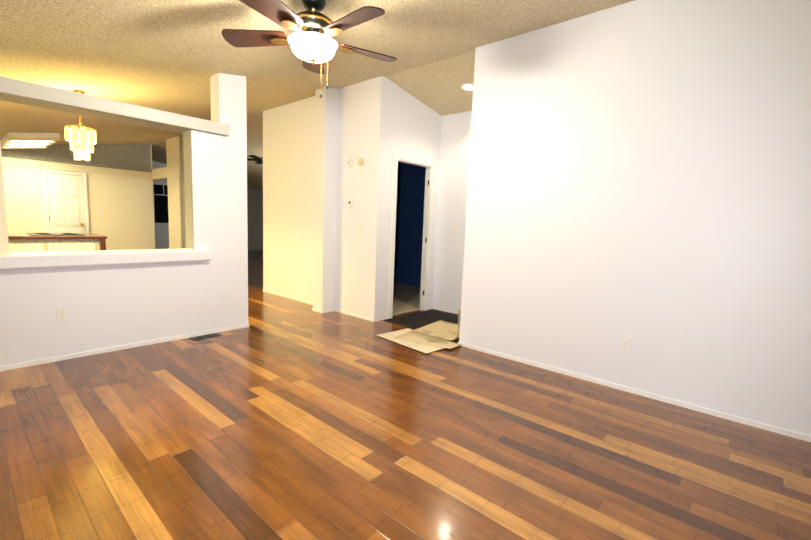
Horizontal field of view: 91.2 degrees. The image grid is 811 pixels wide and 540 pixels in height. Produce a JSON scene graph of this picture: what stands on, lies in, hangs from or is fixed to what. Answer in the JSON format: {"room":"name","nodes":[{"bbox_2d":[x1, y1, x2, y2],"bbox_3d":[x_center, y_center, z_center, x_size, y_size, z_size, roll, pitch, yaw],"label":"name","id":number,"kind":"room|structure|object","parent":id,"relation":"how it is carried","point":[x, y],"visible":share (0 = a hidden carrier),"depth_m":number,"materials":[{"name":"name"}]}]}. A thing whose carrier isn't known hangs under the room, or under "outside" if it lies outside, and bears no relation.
{"room":"living room","nodes":[
{"label":"living room","id":0,"kind":"room"},
{"bbox_2d":[1,144,154,249],"bbox_3d":[-7.851,-1.554,8.491,0.124,2.970,4.310,8,9,41],"label":"wall","id":1,"kind":"structure","parent":0,"point":[124,220],"depth_m":9.28,"materials":[{"name":"beige paint"}]},
{"bbox_2d":[41,169,89,233],"bbox_3d":[-7.484,-1.131,8.798,0.118,2.085,0.750,8,9,41],"label":"kitchen door","id":2,"kind":"structure","parent":1,"relation":"in","point":[65,198],"depth_m":8.75,"materials":[{"name":"white wood"}]},
{"bbox_2d":[2,157,151,178],"bbox_3d":[-7.777,-2.230,8.349,0.035,0.150,4.280,8,9,41],"label":"trim","id":3,"kind":"structure","parent":1,"relation":"attached to","point":[57,166],"depth_m":8.79,"materials":[{"name":"beige paint"}]},
{"bbox_2d":[0,130,247,366],"bbox_3d":[-2.838,-0.291,3.338,0.200,2.070,3.050,8,9,41],"label":"wall","id":4,"kind":"structure","parent":0,"point":[112,305],"depth_m":3.79,"materials":[{"name":"white paint"}]},
{"bbox_2d":[56,307,67,320],"bbox_3d":[-2.840,0.365,3.282,0.009,0.114,0.070,8,9,41],"label":"outlet","id":5,"kind":"object","parent":4,"relation":"attached to","point":[61,314],"visible":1,"depth_m":3.28,"materials":[{"name":"white plastic"}]},
{"bbox_2d":[0,249,210,268],"bbox_3d":[-2.984,-0.085,3.203,0.340,0.100,2.630,8,9,41],"label":"trim","id":6,"kind":"structure","parent":4,"relation":"on","point":[15,260],"depth_m":3.39,"materials":[{"name":"white paint"}]},
{"bbox_2d":[0,142,8,254],"bbox_3d":[-3.180,-0.698,2.877,0.200,1.180,0.360,8,9,41],"label":"column","id":7,"kind":"structure","parent":6,"relation":"on","point":[4,246],"depth_m":2.97,"materials":[{"name":"beige paint"}]},
{"bbox_2d":[0,76,229,135],"bbox_3d":[-2.865,-1.366,3.130,0.320,0.110,2.840,8,9,41],"label":"header beam","id":8,"kind":"structure","parent":4,"relation":"on","point":[33,90],"depth_m":3.30,"materials":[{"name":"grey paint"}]},
{"bbox_2d":[0,92,227,248],"bbox_3d":[-2.893,-0.731,3.202,0.310,1.170,2.830,8,9,41],"label":"soffit","id":9,"kind":"structure","parent":8,"relation":"attached to","point":[185,131],"depth_m":3.74,"materials":[{"name":"beige paint"}]},
{"bbox_2d":[0,324,248,370],"bbox_3d":[-2.796,0.729,3.393,0.009,0.035,3.059,8,9,41],"label":"baseboard","id":10,"kind":"structure","parent":4,"relation":"attached to","point":[54,359],"depth_m":3.57,"materials":[{"name":"white wood"}]},
{"bbox_2d":[210,73,246,139],"bbox_3d":[-1.874,-1.746,4.208,0.200,0.686,0.290,8,9,41],"label":"post","id":11,"kind":"object","parent":4,"relation":"on","point":[228,98],"visible":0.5,"depth_m":4.13,"materials":[{"name":"white paint"}]},
{"bbox_2d":[152,160,168,248],"bbox_3d":[-8.165,-1.973,11.865,0.120,2.980,9.000,8,9,41],"label":"wall","id":12,"kind":"structure","parent":0,"point":[161,236],"depth_m":12.45,"materials":[{"name":"white paint"}]},
{"bbox_2d":[153,182,168,224],"bbox_3d":[-7.372,-2.078,12.626,0.050,1.290,1.260,8,9,41],"label":"window","id":13,"kind":"structure","parent":12,"relation":"in","point":[160,193],"depth_m":12.36,"materials":[{"name":"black glass"}]},
{"bbox_2d":[180,135,185,248],"bbox_3d":[-4.529,-1.435,8.532,1.160,2.980,0.120,8,9,41],"label":"wall","id":14,"kind":"structure","parent":0,"point":[182,193],"depth_m":8.77,"materials":[{"name":"paint"}]},
{"bbox_2d":[247,187,262,250],"bbox_3d":[-5.914,-1.982,14.354,0.010,2.584,2.300,8,9,41],"label":"liner","id":15,"kind":"object","parent":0,"point":[255,216],"depth_m":14.74,"materials":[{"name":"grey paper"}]},
{"bbox_2d":[0,0,634,190],"bbox_3d":[-1.633,-2.191,6.022,17.700,1.041,9.500,8,9,41],"label":"ceiling","id":16,"kind":"structure","parent":0,"point":[173,56],"depth_m":3.44,"materials":[{"name":"white paint"}]},
{"bbox_2d":[0,132,60,148],"bbox_3d":[-6.942,-2.374,7.320,1.620,0.227,0.669,8,9,41],"label":"fluorescent ceiling light","id":17,"kind":"object","parent":16,"relation":"attached to","point":[16,140],"visible":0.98,"depth_m":6.98,"materials":[{"name":"white plastic"}]},
{"bbox_2d":[65,89,96,160],"bbox_3d":[-3.535,-1.575,4.318,0.264,0.762,0.268,8,9,41],"label":"chandelier","id":18,"kind":"object","parent":16,"relation":"hanging from","point":[82,140],"visible":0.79,"depth_m":4.29,"materials":[{"name":"glass"}]},
{"bbox_2d":[247,155,262,164],"bbox_3d":[-2.841,-2.399,8.054,1.214,0.497,1.168,8,9,41],"label":"room ceiling fan","id":19,"kind":"object","parent":16,"relation":"hanging from","point":[259,160],"visible":0.42,"depth_m":7.95,"materials":[{"name":"brown metal"}]},
{"bbox_2d":[222,0,396,97],"bbox_3d":[-0.563,-1.453,2.536,1.109,0.564,1.154,8,9,41],"label":"ceiling fan","id":20,"kind":"object","parent":16,"relation":"hanging from","point":[314,46],"visible":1,"depth_m":2.47,"materials":[{"name":"brown wood"}]},
{"bbox_2d":[461,83,472,90],"bbox_3d":[0.736,-2.127,4.618,0.180,0.039,0.178,8,9,41],"label":"recessed light","id":21,"kind":"object","parent":16,"relation":"in","point":[467,86],"visible":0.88,"depth_m":4.61,"materials":[{"name":"white"}]},
{"bbox_2d":[0,250,810,539],"bbox_3d":[-1.738,0.494,6.341,17.700,0.126,9.500,8,9,41],"label":"floor","id":22,"kind":"structure","parent":0,"point":[281,418],"depth_m":2.20,"materials":[{"name":"brown wood"}]},
{"bbox_2d":[8,233,106,251],"bbox_3d":[-5.229,-0.002,4.989,0.680,0.919,2.310,8,9,41],"label":"kitchen counter","id":23,"kind":"object","parent":22,"relation":"on","point":[32,242],"depth_m":5.23,"materials":[{"name":"brown wood"}]},
{"bbox_2d":[166,136,182,248],"bbox_3d":[-5.242,-1.536,9.152,0.740,2.980,0.180,8,9,41],"label":"column","id":24,"kind":"structure","parent":22,"relation":"on","point":[174,190],"depth_m":9.02,"materials":[{"name":"beige paint"}]},
{"bbox_2d":[151,167,166,179],"bbox_3d":[-5.950,-2.350,9.706,1.220,0.250,0.180,8,9,41],"label":"header beam","id":25,"kind":"structure","parent":24,"relation":"attached to","point":[159,173],"depth_m":9.59,"materials":[{"name":"beige paint"}]},
{"bbox_2d":[188,333,221,340],"bbox_3d":[-2.069,0.688,4.099,0.120,0.006,0.290,8,9,41],"label":"floor vent","id":26,"kind":"object","parent":22,"relation":"in","point":[204,336],"visible":1,"depth_m":4.09,"materials":[{"name":"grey metal"}]},
{"bbox_2d":[313,87,338,310],"bbox_3d":[-1.071,-0.910,5.307,0.210,2.970,0.210,8,9,41],"label":"column","id":27,"kind":"structure","parent":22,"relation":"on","point":[326,153],"depth_m":5.23,"materials":[{"name":"white paint"}]},
{"bbox_2d":[377,328,444,353],"bbox_3d":[0.114,0.746,4.251,0.479,0.004,0.761,-4,9,-43],"label":"cardboard sheet","id":28,"kind":"object","parent":22,"relation":"on","point":[420,347],"visible":0.57,"depth_m":4.12,"materials":[{"name":"beige cardboard"}]},
{"bbox_2d":[394,307,461,348],"bbox_3d":[0.453,0.539,4.482,0.689,0.378,1.039,7,8,33],"label":"cardboard sheet","id":29,"kind":"object","parent":28,"relation":"on","point":[439,333],"visible":0.65,"depth_m":4.37,"materials":[{"name":"beige cardboard"}]},
{"bbox_2d":[383,309,457,328],"bbox_3d":[0.410,0.661,5.130,0.960,0.008,1.020,8,9,41],"label":"mat","id":30,"kind":"object","parent":22,"relation":"on","point":[417,320],"visible":0.46,"depth_m":5.21,"materials":[{"name":"black"}]},
{"bbox_2d":[393,282,420,314],"bbox_3d":[-0.539,0.411,6.902,2.590,0.012,2.448,8,9,41],"label":"floor","id":31,"kind":"structure","parent":0,"point":[406,297],"depth_m":6.54,"materials":[{"name":"beige"}]},
{"bbox_2d":[394,162,425,286],"bbox_3d":[0.349,-0.932,7.734,2.810,2.550,0.120,8,9,41],"label":"wall","id":32,"kind":"structure","parent":0,"point":[409,220],"depth_m":7.89,"materials":[{"name":"blue paint"}]},
{"bbox_2d":[381,80,441,319],"bbox_3d":[0.072,-0.869,5.332,0.080,2.970,1.090,8,9,41],"label":"wall","id":33,"kind":"structure","parent":0,"point":[415,128],"depth_m":5.09,"materials":[{"name":"white paint"}]},
{"bbox_2d":[387,153,434,318],"bbox_3d":[0.056,-0.439,5.376,0.101,2.105,0.850,8,9,41],"label":"door frame","id":34,"kind":"structure","parent":33,"relation":"attached to","point":[427,224],"depth_m":5.53,"materials":[{"name":"white wood"}]},
{"bbox_2d":[433,111,471,313],"bbox_3d":[0.944,-0.747,5.382,1.350,2.784,0.120,8,9,41],"label":"wall","id":35,"kind":"structure","parent":0,"point":[453,185],"depth_m":5.56,"materials":[{"name":"white paint"}]},
{"bbox_2d":[453,224,456,232],"bbox_3d":[0.685,-0.577,5.534,0.070,0.114,0.016,8,9,41],"label":"light switch","id":36,"kind":"object","parent":35,"relation":"attached to","point":[454,228],"visible":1,"depth_m":5.53,"materials":[{"name":"white plastic"}]},
{"bbox_2d":[263,0,810,435],"bbox_3d":[1.215,-0.616,3.538,9.410,2.980,0.120,8,9,41],"label":"wall","id":37,"kind":"structure","parent":0,"point":[639,174],"depth_m":3.03,"materials":[{"name":"white paint"}]},
{"bbox_2d":[263,289,312,304],"bbox_3d":[-1.778,0.437,6.178,1.700,0.035,0.009,8,9,41],"label":"baseboard","id":38,"kind":"structure","parent":37,"relation":"attached to","point":[267,291],"depth_m":6.21,"materials":[{"name":"white wood"}]},
{"bbox_2d":[347,159,353,167],"bbox_3d":[-0.710,-1.363,5.065,0.116,0.116,0.039,8,9,41],"label":"smoke detector","id":39,"kind":"object","parent":37,"relation":"attached to","point":[350,163],"visible":1,"depth_m":5.04,"materials":[{"name":"white plastic"}]},
{"bbox_2d":[348,200,353,206],"bbox_3d":[-0.703,-0.853,5.111,0.104,0.090,0.024,8,9,41],"label":"thermostat","id":40,"kind":"object","parent":37,"relation":"attached to","point":[350,203],"visible":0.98,"depth_m":5.09,"materials":[{"name":"white plastic"}]},
{"bbox_2d":[333,309,373,321],"bbox_3d":[-0.690,0.592,5.233,0.780,0.035,0.009,8,9,41],"label":"baseboard","id":41,"kind":"structure","parent":37,"relation":"attached to","point":[340,311],"depth_m":5.21,"materials":[{"name":"white wood"}]},
{"bbox_2d":[358,158,363,165],"bbox_3d":[-0.560,-1.346,4.944,0.104,0.104,0.024,8,9,41],"label":"disc","id":42,"kind":"object","parent":37,"relation":"attached to","point":[360,161],"visible":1,"depth_m":4.93,"materials":[{"name":"beige plastic"}]},
{"bbox_2d":[359,221,362,229],"bbox_3d":[-0.572,-0.565,5.026,0.070,0.114,0.016,8,9,41],"label":"light switch","id":43,"kind":"object","parent":37,"relation":"attached to","point":[360,225],"visible":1,"depth_m":5.02,"materials":[{"name":"white plastic"}]},
{"bbox_2d":[620,337,631,352],"bbox_3d":[1.725,0.590,3.104,0.070,0.114,0.009,8,9,41],"label":"outlet","id":44,"kind":"object","parent":37,"relation":"attached to","point":[626,345],"visible":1,"depth_m":3.10,"materials":[{"name":"white plastic"}]},
{"bbox_2d":[458,342,810,441],"bbox_3d":[2.597,1.061,2.375,5.459,0.035,0.009,8,9,41],"label":"baseboard","id":45,"kind":"structure","parent":37,"relation":"attached to","point":[622,388],"depth_m":2.98,"materials":[{"name":"white wood"}]}
]}

